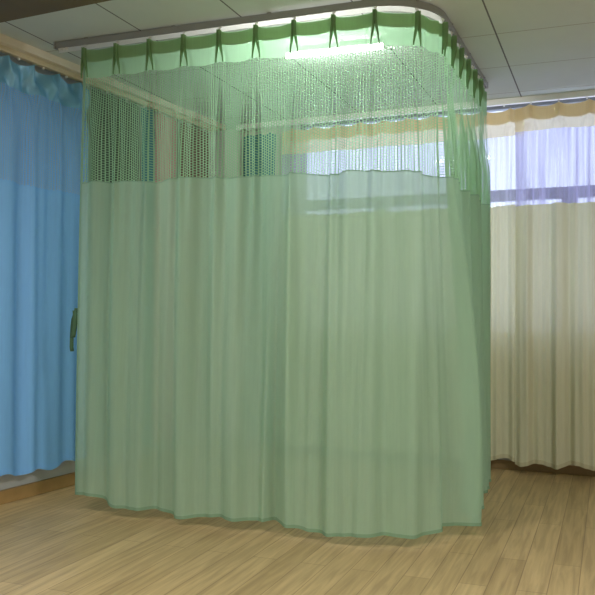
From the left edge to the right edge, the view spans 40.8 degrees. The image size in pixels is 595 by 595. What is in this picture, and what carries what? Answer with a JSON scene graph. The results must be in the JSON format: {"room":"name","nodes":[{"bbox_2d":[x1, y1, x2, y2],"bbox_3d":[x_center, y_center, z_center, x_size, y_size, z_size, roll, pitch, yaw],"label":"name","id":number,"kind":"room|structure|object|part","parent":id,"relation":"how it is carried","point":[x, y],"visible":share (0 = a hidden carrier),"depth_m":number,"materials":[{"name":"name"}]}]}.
{"room":"hospital room","nodes":[
{"label":"hospital room","id":0,"kind":"room"},
{"bbox_2d":[0,52,219,489],"bbox_3d":[-2.566,-0.177,3.711,0.195,2.850,8.294,0,-1,26],"label":"wall","id":1,"kind":"structure","parent":0,"point":[7,481],"depth_m":5.33,"materials":[{"name":"paint"}]},
{"bbox_2d":[0,472,74,504],"bbox_3d":[-2.517,1.204,3.571,0.024,0.085,8.113,0,-1,26],"label":"baseboard","id":2,"kind":"structure","parent":1,"relation":"attached to","point":[16,493],"depth_m":5.20,"materials":[{"name":"brown wood"}]},
{"bbox_2d":[0,44,212,131],"bbox_3d":[-1.637,-1.494,5.159,0.044,0.046,3.988,0,-1,26],"label":"track","id":3,"kind":"object","parent":1,"relation":"attached to","point":[3,49],"visible":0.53,"depth_m":5.34,"materials":[{"name":"beige paint"}]},
{"bbox_2d":[0,54,89,475],"bbox_3d":[-1.963,-0.200,4.477,0.094,2.598,2.320,0,-1,27],"label":"curtain","id":4,"kind":"object","parent":3,"relation":"hanging from","point":[39,227],"visible":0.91,"depth_m":5.08,"materials":[{"name":"blue fabric"}]},
{"bbox_3d":[-1.958,0.189,4.465,0.069,1.821,2.320,0,-1,26],"label":"cloth panel","id":5,"kind":"part","parent":4,"relation":"part of","materials":[{"name":"blue fabric"}]},
{"bbox_3d":[-1.955,-1.010,4.492,0.078,0.593,2.320,0,-1,26],"label":"net panel","id":6,"kind":"part","parent":4,"relation":"part of","materials":[{"name":"blue fabric"}]},
{"bbox_2d":[91,89,138,182],"bbox_3d":[-1.309,-0.173,5.772,0.063,2.593,0.542,0,-1,25],"label":"curtain","id":7,"kind":"object","parent":3,"relation":"hanging from","point":[96,97],"visible":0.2,"depth_m":5.75,"materials":[{"name":"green fabric"}]},
{"bbox_2d":[141,107,154,181],"bbox_3d":[-1.146,-0.162,6.105,0.030,2.599,0.161,0,-1,26],"label":"curtain","id":8,"kind":"object","parent":3,"relation":"hanging from","point":[151,117],"visible":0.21,"depth_m":6.12,"materials":[{"name":"teal fabric"}]},
{"bbox_3d":[-1.139,-0.991,6.122,0.028,0.602,0.161,0,-1,27],"label":"net panel","id":9,"kind":"part","parent":8,"relation":"part of","materials":[{"name":"teal fabric"}]},
{"bbox_2d":[155,112,175,181],"bbox_3d":[-1.037,-0.164,6.327,0.042,2.585,0.291,0,-1,25],"label":"curtain","id":10,"kind":"object","parent":3,"relation":"hanging from","point":[159,120],"visible":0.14,"depth_m":6.33,"materials":[{"name":"pink fabric"}]},
{"bbox_2d":[180,122,208,176],"bbox_3d":[-0.840,-0.150,6.671,0.076,2.596,0.423,0,-1,26],"label":"curtain","id":11,"kind":"object","parent":3,"relation":"hanging from","point":[198,133],"visible":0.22,"depth_m":6.67,"materials":[{"name":"brown fabric"}]},
{"bbox_3d":[-0.841,-0.980,6.692,0.059,0.608,0.422,0,-1,25],"label":"net panel","id":12,"kind":"part","parent":11,"relation":"part of","materials":[{"name":"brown fabric"}]},
{"bbox_2d":[0,33,224,130],"bbox_3d":[-2.475,-1.580,3.523,0.159,0.050,7.947,0,-1,26],"label":"trim","id":13,"kind":"structure","parent":1,"relation":"attached to","point":[7,41],"depth_m":5.27,"materials":[{"name":"beige paint"}]},
{"bbox_2d":[0,468,594,594],"bbox_3d":[0.486,1.302,2.401,7.600,0.120,8.442,0,-1,21],"label":"floor","id":14,"kind":"structure","parent":0,"point":[536,535],"depth_m":3.99,"materials":[{"name":"brown wood"}]},
{"bbox_2d":[0,0,594,129],"bbox_3d":[0.505,-1.667,2.461,7.600,0.120,8.442,0,-1,21],"label":"ceiling","id":15,"kind":"structure","parent":0,"point":[521,48],"depth_m":4.88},
{"bbox_2d":[0,0,110,22],"bbox_3d":[0.807,-1.523,2.836,6.998,0.150,0.419,0,-1,25],"label":"trim","id":16,"kind":"structure","parent":15,"relation":"attached to","point":[10,10],"depth_m":3.96,"materials":[{"name":"brown wood"}]},
{"bbox_2d":[53,0,487,88],"bbox_3d":[0.094,-1.532,4.718,2.966,0.065,1.265,1,-1,-15],"label":"track","id":17,"kind":"object","parent":15,"relation":"attached to","point":[434,12],"visible":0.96,"depth_m":4.47,"materials":[{"name":"grey metal"}]},
{"bbox_2d":[70,9,490,538],"bbox_3d":[0.179,-0.140,4.612,2.843,2.759,1.312,1,-1,-17],"label":"curtain","id":18,"kind":"object","parent":17,"relation":"hanging from","point":[305,351],"visible":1,"depth_m":4.37,"materials":[{"name":"green fabric"}]},
{"bbox_3d":[0.207,0.277,4.600,2.800,1.926,1.291,1,-1,-17],"label":"cloth panel","id":19,"kind":"part","parent":18,"relation":"part of","materials":[{"name":"green fabric"}]},
{"bbox_3d":[0.206,-0.981,4.666,2.791,0.689,1.222,1,-1,-17],"label":"net panel","id":20,"kind":"part","parent":18,"relation":"part of","materials":[{"name":"green fabric"}]},
{"bbox_2d":[284,44,385,58],"bbox_3d":[0.225,-1.529,4.923,0.651,0.060,0.040,0,-1,19],"label":"ceiling light","id":21,"kind":"object","parent":15,"relation":"attached to","point":[298,54],"visible":0.23,"depth_m":4.91,"materials":[{"name":"white plastic"}]},
{"bbox_2d":[236,90,594,130],"bbox_3d":[1.587,-1.496,6.149,4.615,0.059,0.048,0,-1,23],"label":"track","id":22,"kind":"object","parent":15,"relation":"attached to","point":[587,93],"visible":0.56,"depth_m":6.18,"materials":[{"name":"white plastic"}]},
{"bbox_2d":[243,131,275,175],"bbox_3d":[-0.347,-0.096,6.922,0.310,2.688,0.071,0,-1,21],"label":"curtain","id":23,"kind":"object","parent":22,"relation":"hanging from","point":[273,138],"visible":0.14,"depth_m":6.96,"materials":[{"name":"teal fabric"}]},
{"bbox_3d":[-0.343,-0.972,6.940,0.311,0.603,0.053,0,-1,25],"label":"net panel","id":24,"kind":"part","parent":23,"relation":"part of","materials":[{"name":"teal fabric"}]},
{"bbox_2d":[282,107,523,461],"bbox_3d":[0.779,-0.096,6.440,2.021,2.716,0.093,0,-1,23],"label":"window curtain","id":25,"kind":"object","parent":22,"relation":"hanging from","point":[499,124],"visible":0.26,"depth_m":6.13,"materials":[{"name":"beige fabric"}]},
{"bbox_3d":[0.785,-0.964,6.459,2.021,0.538,0.087,0,-1,23],"label":"net panel","id":26,"kind":"part","parent":25,"relation":"part of","materials":[{"name":"white fabric"}]},
{"bbox_3d":[0.777,0.280,6.434,2.021,1.966,0.088,0,-1,23],"label":"cloth panel","id":27,"kind":"part","parent":25,"relation":"part of","materials":[{"name":"beige fabric"}]},
{"bbox_2d":[515,98,594,470],"bbox_3d":[2.604,-0.101,5.601,2.110,2.717,0.102,0,-1,23],"label":"window curtain","id":28,"kind":"object","parent":22,"relation":"hanging from","point":[555,242],"visible":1,"depth_m":5.90,"materials":[{"name":"beige fabric"}]},
{"bbox_3d":[2.611,-0.974,5.622,2.110,0.568,0.093,0,-1,22],"label":"net panel","id":29,"kind":"part","parent":28,"relation":"part of","materials":[{"name":"white fabric"}]},
{"bbox_2d":[220,125,509,459],"bbox_3d":[2.378,-0.098,6.005,6.696,2.850,0.180,0,-1,23],"label":"wall","id":30,"kind":"structure","parent":0,"point":[295,126],"depth_m":7.18,"materials":[{"name":"paint"}]},
{"bbox_2d":[300,97,594,202],"bbox_3d":[1.793,-0.580,6.216,3.935,1.875,0.145,0,-1,23],"label":"window","id":31,"kind":"structure","parent":30,"relation":"in","point":[546,103],"depth_m":6.30,"materials":[{"name":"paint"}]},
{"bbox_2d":[491,459,594,476],"bbox_3d":[2.267,1.291,5.906,6.468,0.068,0.030,0,-1,23],"label":"baseboard","id":32,"kind":"structure","parent":30,"relation":"attached to","point":[498,464],"depth_m":6.07,"materials":[{"name":"brown wood"}]}
]}

